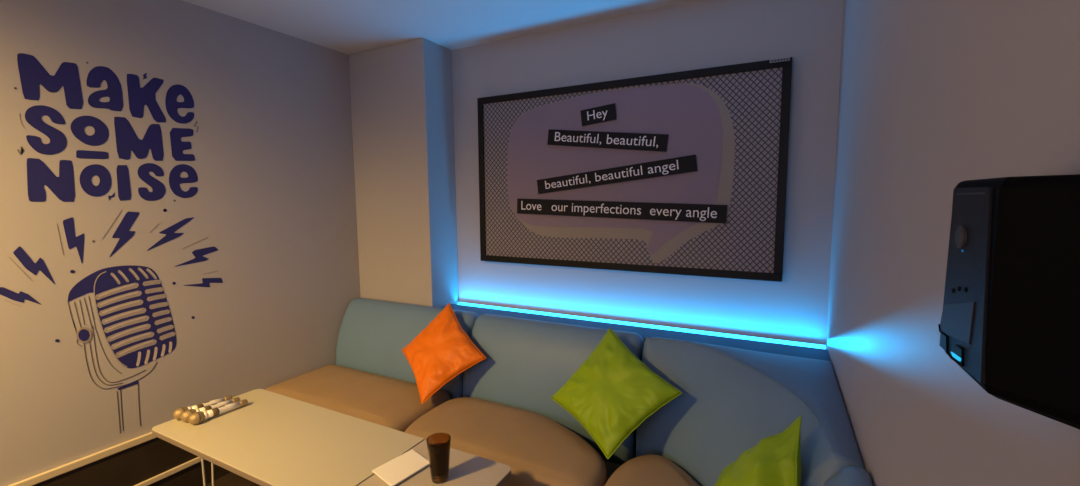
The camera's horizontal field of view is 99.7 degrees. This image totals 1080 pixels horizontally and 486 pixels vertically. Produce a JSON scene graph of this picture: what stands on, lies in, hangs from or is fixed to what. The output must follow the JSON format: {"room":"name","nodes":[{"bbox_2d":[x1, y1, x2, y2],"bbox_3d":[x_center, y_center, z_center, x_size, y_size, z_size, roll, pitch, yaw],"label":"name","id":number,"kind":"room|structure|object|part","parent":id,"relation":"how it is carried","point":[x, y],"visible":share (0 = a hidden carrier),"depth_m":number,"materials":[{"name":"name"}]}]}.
{"room":"entertainment venue","nodes":[
{"label":"entertainment venue","id":0,"kind":"room"},
{"bbox_2d":[134,457,204,485],"bbox_3d":[-2.538,1.293,1.076,0.020,0.028,3.700,2,6,28],"label":"trim","id":1,"kind":"structure","parent":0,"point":[174,470],"depth_m":2.31,"materials":[{"name":"beige"}]},
{"bbox_2d":[0,0,360,485],"bbox_3d":[-2.361,0.136,1.479,0.120,2.540,5.023,2,6,28],"label":"wall","id":2,"kind":"structure","parent":0,"point":[272,144],"depth_m":2.32,"materials":[{"name":"paint"}]},
{"bbox_2d":[8,432,156,485],"bbox_3d":[-2.541,1.071,1.055,0.018,0.034,3.700,2,6,28],"label":"trim","id":3,"kind":"structure","parent":2,"relation":"attached to","point":[57,471],"depth_m":2.02,"materials":[{"name":"beige"}]},
{"bbox_2d":[0,53,222,432],"bbox_3d":[-1.942,0.043,2.137,0.003,1.696,0.815,2,6,28],"label":"wall mural","id":4,"kind":"object","parent":2,"relation":"attached to","point":[134,314],"visible":1,"depth_m":2.11,"materials":[{"name":"blue paint"}]},
{"bbox_3d":[-2.018,0.407,2.017,0.001,0.054,0.037,2,6,28],"label":"swivel knob","id":5,"kind":"part","parent":4,"relation":"part of","materials":[{"name":"blue paint"}]},
{"bbox_2d":[33,437,230,485],"bbox_3d":[-2.543,1.269,1.076,0.010,0.365,3.700,2,6,28],"label":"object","id":6,"kind":"structure","parent":2,"relation":"attached to","point":[132,466],"depth_m":2.21,"materials":[{"name":"brown wood"}]},
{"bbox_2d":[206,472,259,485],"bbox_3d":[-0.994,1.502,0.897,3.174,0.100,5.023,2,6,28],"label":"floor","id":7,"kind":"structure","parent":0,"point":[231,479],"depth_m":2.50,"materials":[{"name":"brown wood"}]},
{"bbox_2d":[152,389,423,485],"bbox_3d":[-1.081,1.075,1.949,1.136,0.548,0.472,2,6,28],"label":"table","id":8,"kind":"object","parent":7,"relation":"on","point":[274,439],"visible":0.9,"depth_m":1.85,"materials":[{"name":"beige laminate"}]},
{"bbox_2d":[173,395,232,419],"bbox_3d":[-1.567,0.760,2.128,0.055,0.055,0.238,3,7,33],"label":"microphone","id":9,"kind":"object","parent":8,"relation":"on","point":[177,413],"visible":0.65,"depth_m":2.10,"materials":[{"name":"silver metal"}]},
{"bbox_2d":[173,407,187,419],"bbox_3d":[-1.617,0.768,2.051,0.052,0.052,0.055,3,6,30],"label":"grille","id":10,"kind":"object","parent":9,"relation":"attached to","point":[177,413],"depth_m":2.03,"materials":[{"name":"brown metal"}]},
{"bbox_3d":[-1.341,1.099,1.866,0.080,0.522,0.060,2,6,28],"label":"leg","id":11,"kind":"part","parent":8,"relation":"part of","materials":[{"name":"beige paint"}]},
{"bbox_2d":[181,397,239,421],"bbox_3d":[-1.515,0.762,2.106,0.055,0.055,0.238,3,7,33],"label":"microphone","id":12,"kind":"object","parent":8,"relation":"on","point":[185,415],"visible":0.66,"depth_m":2.08,"materials":[{"name":"silver metal"}]},
{"bbox_2d":[181,409,196,421],"bbox_3d":[-1.565,0.770,2.030,0.052,0.052,0.055,3,6,30],"label":"grille","id":13,"kind":"object","parent":12,"relation":"attached to","point":[185,415],"depth_m":2.01,"materials":[{"name":"brown metal"}]},
{"bbox_2d":[188,399,247,424],"bbox_3d":[-1.463,0.763,2.082,0.055,0.055,0.238,3,7,33],"label":"microphone","id":14,"kind":"object","parent":8,"relation":"on","point":[198,417],"visible":1,"depth_m":2.05,"materials":[{"name":"beige"}]},
{"bbox_2d":[188,411,204,424],"bbox_3d":[-1.514,0.771,2.006,0.052,0.052,0.055,3,6,30],"label":"grille","id":15,"kind":"object","parent":14,"relation":"attached to","point":[198,417],"depth_m":1.99,"materials":[{"name":"brown metal"}]},
{"bbox_2d":[265,298,478,431],"bbox_3d":[-1.024,0.855,2.773,1.090,0.830,0.785,2,6,28],"label":"sofa section","id":16,"kind":"object","parent":7,"relation":"on","point":[371,379],"visible":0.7,"depth_m":2.83,"materials":[{"name":"beige fabric"}]},
{"bbox_3d":[-1.082,0.940,2.672,1.087,0.202,0.538,2,6,28],"label":"seat","id":17,"kind":"part","parent":16,"relation":"part of","materials":[{"name":"beige fabric"}]},
{"bbox_3d":[-0.898,0.741,3.001,1.086,0.650,0.246,2,6,28],"label":"backrest","id":18,"kind":"part","parent":16,"relation":"part of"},
{"bbox_2d":[402,303,485,403],"bbox_3d":[-0.562,0.601,2.610,0.346,0.452,0.479,-4,6,-30],"label":"throw cushion","id":19,"kind":"object","parent":16,"relation":"on","point":[443,350],"visible":1,"depth_m":2.52,"materials":[{"name":"orange fabric"}]},
{"bbox_2d":[358,440,510,485],"bbox_3d":[-0.387,1.102,1.580,0.424,0.548,0.464,2,6,28],"label":"table","id":20,"kind":"object","parent":7,"relation":"on","point":[465,469],"visible":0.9,"depth_m":1.62,"materials":[{"name":"grey laminate"}]},
{"bbox_2d":[372,449,428,485],"bbox_3d":[-0.498,0.815,1.653,0.137,0.011,0.183,4,7,38],"label":"paper pad","id":21,"kind":"object","parent":20,"relation":"on","point":[401,468],"visible":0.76,"depth_m":1.64,"materials":[{"name":"white paper"}]},
{"bbox_2d":[426,433,450,483],"bbox_3d":[-0.350,0.751,1.586,0.083,0.148,0.083,2,6,28],"label":"tumbler","id":22,"kind":"object","parent":20,"relation":"on","point":[438,444],"visible":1,"depth_m":1.56,"materials":[{"name":"brown glass"}]},
{"bbox_2d":[405,314,643,485],"bbox_3d":[-0.094,0.892,2.277,1.039,0.830,0.800,2,6,28],"label":"sofa section","id":23,"kind":"object","parent":7,"relation":"on","point":[506,413],"visible":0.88,"depth_m":2.33,"materials":[{"name":"beige fabric"}]},
{"bbox_3d":[-0.151,0.977,2.175,1.039,0.202,0.552,2,6,28],"label":"seat","id":24,"kind":"part","parent":23,"relation":"part of","materials":[{"name":"beige fabric"}]},
{"bbox_3d":[0.040,0.777,2.509,1.017,0.650,0.246,2,6,28],"label":"backrest","id":25,"kind":"part","parent":23,"relation":"part of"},
{"bbox_2d":[551,328,681,458],"bbox_3d":[0.323,0.656,2.052,0.301,0.430,0.542,-4,7,-33],"label":"throw cushion","id":26,"kind":"object","parent":23,"relation":"on","point":[612,392],"visible":1,"depth_m":2.00,"materials":[{"name":"green fabric"}]},
{"bbox_2d":[604,337,864,485],"bbox_3d":[0.699,0.925,1.796,0.806,0.838,0.915,2,6,28],"label":"sofa section","id":27,"kind":"object","parent":7,"relation":"on","point":[731,399],"visible":0.93,"depth_m":1.80,"materials":[{"name":"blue fabric"}]},
{"bbox_3d":[0.500,1.015,1.702,0.548,0.201,0.548,2,6,28],"label":"seat","id":28,"kind":"part","parent":27,"relation":"part of","materials":[{"name":"beige fabric"}]},
{"bbox_2d":[715,415,801,485],"bbox_3d":[0.601,0.718,1.300,0.249,0.421,0.285,2,6,28],"label":"throw cushion","id":29,"kind":"object","parent":27,"relation":"on","point":[775,460],"visible":1,"depth_m":1.29,"materials":[{"name":"green fabric"}]},
{"bbox_2d":[823,466,872,485],"bbox_3d":[0.321,0.996,1.057,0.784,0.848,0.748,2,6,28],"label":"sofa section","id":30,"kind":"object","parent":7,"relation":"on","point":[849,475],"visible":1,"depth_m":1.11,"materials":[{"name":"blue fabric"}]},
{"bbox_2d":[348,38,458,307],"bbox_3d":[-0.958,-0.053,3.273,0.684,2.540,0.284,2,6,28],"label":"wall","id":31,"kind":"structure","parent":0,"point":[401,94],"depth_m":3.08,"materials":[{"name":"paint"}]},
{"bbox_2d":[183,0,695,54],"bbox_3d":[-1.024,-1.125,0.643,3.174,0.100,5.023,2,6,28],"label":"ceiling","id":32,"kind":"structure","parent":0,"point":[348,27],"depth_m":2.55,"materials":[{"name":"paint"}]},
{"bbox_2d":[451,0,843,344],"bbox_3d":[0.132,-0.033,2.929,2.934,2.540,0.120,2,6,28],"label":"wall","id":33,"kind":"structure","parent":0,"point":[698,34],"depth_m":2.47,"materials":[{"name":"paint"}]},
{"bbox_2d":[477,57,791,281],"bbox_3d":[0.401,-0.381,2.642,1.816,1.080,0.071,3,6,28],"label":"framed picture","id":34,"kind":"object","parent":33,"relation":"attached to","point":[683,172],"visible":1,"depth_m":2.53,"materials":[{"name":"black"}]},
{"bbox_3d":[1.139,-0.868,2.164,0.086,0.014,0.003,3,6,28],"label":"label plate","id":35,"kind":"part","parent":34,"relation":"part of","materials":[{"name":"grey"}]},
{"bbox_2d":[440,304,831,361],"bbox_3d":[0.350,0.867,2.676,2.250,0.793,0.284,2,6,28],"label":"trim","id":36,"kind":"structure","parent":33,"relation":"attached to","point":[767,347],"depth_m":2.40,"materials":[{"name":"blue paint"}]},
{"bbox_2d":[458,302,825,348],"bbox_3d":[0.401,0.479,2.743,2.244,0.033,0.041,2,6,28],"label":"led strip","id":37,"kind":"object","parent":33,"relation":"attached to","point":[771,340],"visible":0.43,"depth_m":2.60,"materials":[{"name":"glowing cyan plastic"}]},
{"bbox_2d":[826,0,1079,485],"bbox_3d":[0.342,0.241,0.061,0.120,2.540,5.023,2,6,28],"label":"wall","id":38,"kind":"structure","parent":0,"point":[935,96],"depth_m":0.77,"materials":[{"name":"paint"}]},
{"bbox_2d":[938,174,1079,429],"bbox_3d":[0.402,0.039,0.374,0.078,0.185,0.154,2,6,28],"label":"wall speaker","id":39,"kind":"object","parent":38,"relation":"attached to","point":[1010,318],"visible":1,"depth_m":0.35,"materials":[{"name":"black plastic"}]},
{"bbox_2d":[938,324,963,365],"bbox_3d":[0.388,0.097,0.431,0.002,0.023,0.072,2,6,28],"label":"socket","id":40,"kind":"object","parent":39,"relation":"attached to","point":[951,335],"depth_m":0.43,"materials":[{"name":"black plastic"}]},
{"bbox_3d":[0.383,-0.006,0.415,0.003,0.021,0.021,2,6,28],"label":"volume knob","id":41,"kind":"part","parent":39,"relation":"part of","materials":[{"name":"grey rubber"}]},
{"bbox_3d":[0.382,0.030,0.407,0.004,0.159,0.108,2,6,28],"label":"control panel","id":42,"kind":"part","parent":39,"relation":"part of","materials":[{"name":"black plastic"}]}
]}

